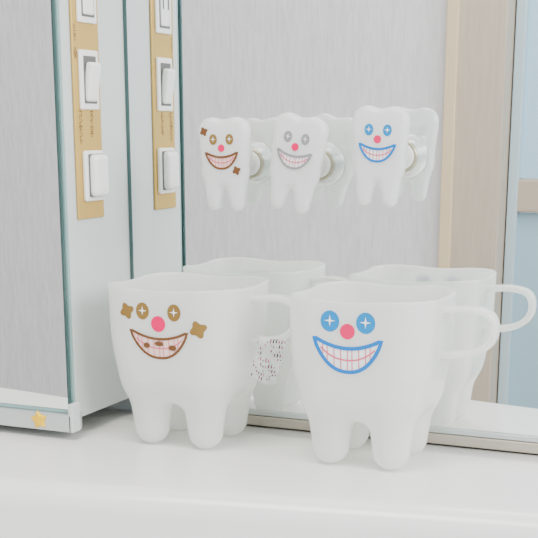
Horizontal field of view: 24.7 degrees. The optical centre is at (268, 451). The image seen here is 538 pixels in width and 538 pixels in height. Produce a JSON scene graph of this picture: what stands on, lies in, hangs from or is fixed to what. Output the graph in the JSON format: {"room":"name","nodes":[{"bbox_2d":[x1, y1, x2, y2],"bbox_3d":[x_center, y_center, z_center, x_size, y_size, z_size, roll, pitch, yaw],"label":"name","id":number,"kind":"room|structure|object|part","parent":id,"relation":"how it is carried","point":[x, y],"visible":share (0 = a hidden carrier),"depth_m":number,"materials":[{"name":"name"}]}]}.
{"room":"bathroom","nodes":[
{"label":"bathroom","id":0,"kind":"room"},
{"bbox_2d":[105,398,131,409],"bbox_3d":[0.072,-0.402,0.589,2.800,2.400,0.054,6,16,22],"label":"wall","id":1,"kind":"structure","parent":0,"point":[125,404],"depth_m":0.73,"materials":[{"name":"white"}]},
{"bbox_2d":[0,0,130,432],"bbox_3d":[-0.343,-0.431,0.691,0.554,0.796,0.078,6,16,22],"label":"upper cabinet","id":2,"kind":"object","parent":1,"relation":"attached to","point":[58,361],"visible":0.92,"depth_m":0.65,"materials":[{"name":"grey"}]},
{"bbox_3d":[-0.358,-0.430,0.661,0.549,0.784,0.004,6,16,22],"label":"mirror door glass","id":3,"kind":"part","parent":2,"relation":"part of","materials":[{"name":"silver metal"}]},
{"bbox_2d":[31,410,45,427],"bbox_3d":[-0.124,-0.017,0.659,0.010,0.010,0.002,6,16,22],"label":"sticker","id":4,"kind":"object","parent":2,"relation":"attached to","point":[39,420],"visible":1,"depth_m":0.66,"materials":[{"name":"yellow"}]},
{"bbox_3d":[-0.356,-0.044,0.763,0.553,0.010,0.011,6,16,22],"label":"rail","id":5,"kind":"part","parent":2,"relation":"part of","materials":[{"name":"silver metal"}]},
{"bbox_2d":[69,0,108,219],"bbox_3d":[-0.091,-0.213,0.627,0.008,0.185,0.026,6,16,22],"label":"switch plate","id":6,"kind":"object","parent":2,"relation":"attached to","point":[91,165],"visible":1,"depth_m":0.64,"materials":[{"name":"gold metal"}]},
{"bbox_2d":[82,0,93,14],"bbox_3d":[-0.092,-0.234,0.623,0.002,0.024,0.010,6,16,22],"label":"light switch","id":7,"kind":"object","parent":6,"relation":"attached to","point":[87,5],"depth_m":0.62,"materials":[{"name":"white plastic"}]},
{"bbox_2d":[123,0,537,453],"bbox_3d":[0.427,-0.354,0.407,1.100,0.799,0.008,6,16,22],"label":"vanity mirror","id":8,"kind":"object","parent":1,"relation":"attached to","point":[464,73],"visible":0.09,"depth_m":0.63,"materials":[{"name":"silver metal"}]},
{"bbox_2d":[199,117,271,210],"bbox_3d":[-0.017,-0.150,0.642,0.028,0.047,0.032,9,17,29],"label":"toothbrush holder","id":9,"kind":"object","parent":8,"relation":"attached to","point":[230,160],"visible":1,"depth_m":0.63,"materials":[{"name":"white plastic"}]},
{"bbox_2d":[200,127,207,135],"bbox_3d":[-0.033,-0.164,0.629,0.004,0.004,0.001,5,16,23],"label":"print","id":10,"kind":"object","parent":9,"relation":"attached to","point":[203,130],"depth_m":0.63,"materials":[{"name":"brown paint"}]},
{"bbox_2d":[233,166,240,174],"bbox_3d":[-0.017,-0.143,0.627,0.004,0.004,0.001,5,16,23],"label":"print","id":11,"kind":"object","parent":9,"relation":"attached to","point":[236,169],"depth_m":0.63,"materials":[{"name":"brown paint"}]},
{"bbox_3d":[-0.011,-0.153,0.636,0.002,0.012,0.010,5,16,23],"label":"clip arm","id":12,"kind":"part","parent":9,"relation":"part of"},
{"bbox_3d":[-0.013,-0.150,0.641,0.010,0.010,0.016,5,16,23],"label":"suction stem","id":13,"kind":"part","parent":9,"relation":"part of","materials":[{"name":"white plastic"}]},
{"bbox_2d":[270,112,344,213],"bbox_3d":[0.019,-0.147,0.626,0.031,0.050,0.030,7,16,24],"label":"toothbrush holder","id":14,"kind":"object","parent":8,"relation":"attached to","point":[302,159],"visible":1,"depth_m":0.61,"materials":[{"name":"white plastic"}]},
{"bbox_3d":[0.026,-0.148,0.621,0.002,0.012,0.010,16,19,20],"label":"clip arm","id":15,"kind":"part","parent":14,"relation":"part of","materials":[{"name":"white plastic"}]},
{"bbox_2d":[353,105,427,206],"bbox_3d":[0.059,-0.146,0.609,0.029,0.048,0.032,8,17,28],"label":"toothbrush holder","id":16,"kind":"object","parent":8,"relation":"attached to","point":[385,153],"visible":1,"depth_m":0.60,"materials":[{"name":"white plastic"}]},
{"bbox_3d":[-0.653,0.955,0.255,4.000,0.049,1.860,6,16,22],"label":"floor","id":17,"kind":"structure","parent":0,"visible":0},
{"bbox_3d":[0.049,0.625,0.545,1.660,0.438,0.526,6,16,22],"label":"vanity cabinet","id":18,"kind":"object","parent":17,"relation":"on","visible":0},
{"bbox_2d":[0,408,537,537],"bbox_3d":[0.045,0.240,0.433,1.700,0.360,0.546,6,16,22],"label":"countertop","id":19,"kind":"structure","parent":18,"relation":"on","point":[100,479],"depth_m":0.58,"materials":[{"name":"white"}]},
{"bbox_2d":[108,272,290,448],"bbox_3d":[-0.029,-0.047,0.644,0.098,0.085,0.071,6,16,22],"label":"mug","id":20,"kind":"object","parent":19,"relation":"on","point":[189,348],"visible":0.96,"depth_m":0.62,"materials":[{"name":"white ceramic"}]},
{"bbox_2d":[120,303,133,318],"bbox_3d":[-0.071,-0.071,0.617,0.008,0.008,0.001,6,16,22],"label":"print","id":21,"kind":"object","parent":20,"relation":"on","point":[126,309],"depth_m":0.62,"materials":[{"name":"gold paint"}]},
{"bbox_2d":[154,341,162,345],"bbox_3d":[-0.055,-0.054,0.614,0.005,0.002,0.001,6,16,22],"label":"print","id":22,"kind":"object","parent":20,"relation":"on","point":[156,343],"depth_m":0.61,"materials":[{"name":"brown paint"}]},
{"bbox_2d":[169,345,175,350],"bbox_3d":[-0.048,-0.052,0.612,0.004,0.003,0.001,6,16,22],"label":"print","id":23,"kind":"object","parent":20,"relation":"on","point":[171,347],"depth_m":0.61,"materials":[{"name":"brown paint"}]},
{"bbox_2d":[190,321,206,338],"bbox_3d":[-0.035,-0.060,0.605,0.009,0.009,0.001,2,15,9],"label":"print","id":24,"kind":"object","parent":20,"relation":"on","point":[198,329],"depth_m":0.60,"materials":[{"name":"gold paint"}]},
{"bbox_3d":[0.003,-0.067,0.624,0.028,0.026,0.009,6,16,22],"label":"handle","id":25,"kind":"part","parent":20,"relation":"part of","materials":[{"name":"white ceramic"}]},
{"bbox_2d":[290,281,499,469],"bbox_3d":[0.063,-0.036,0.605,0.098,0.085,0.071,6,16,22],"label":"mug","id":26,"kind":"object","parent":19,"relation":"on","point":[375,358],"visible":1,"depth_m":0.58,"materials":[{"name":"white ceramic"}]},
{"bbox_3d":[0.096,-0.056,0.585,0.028,0.026,0.009,6,16,22],"label":"handle","id":27,"kind":"part","parent":26,"relation":"part of","materials":[{"name":"white ceramic"}]}
]}

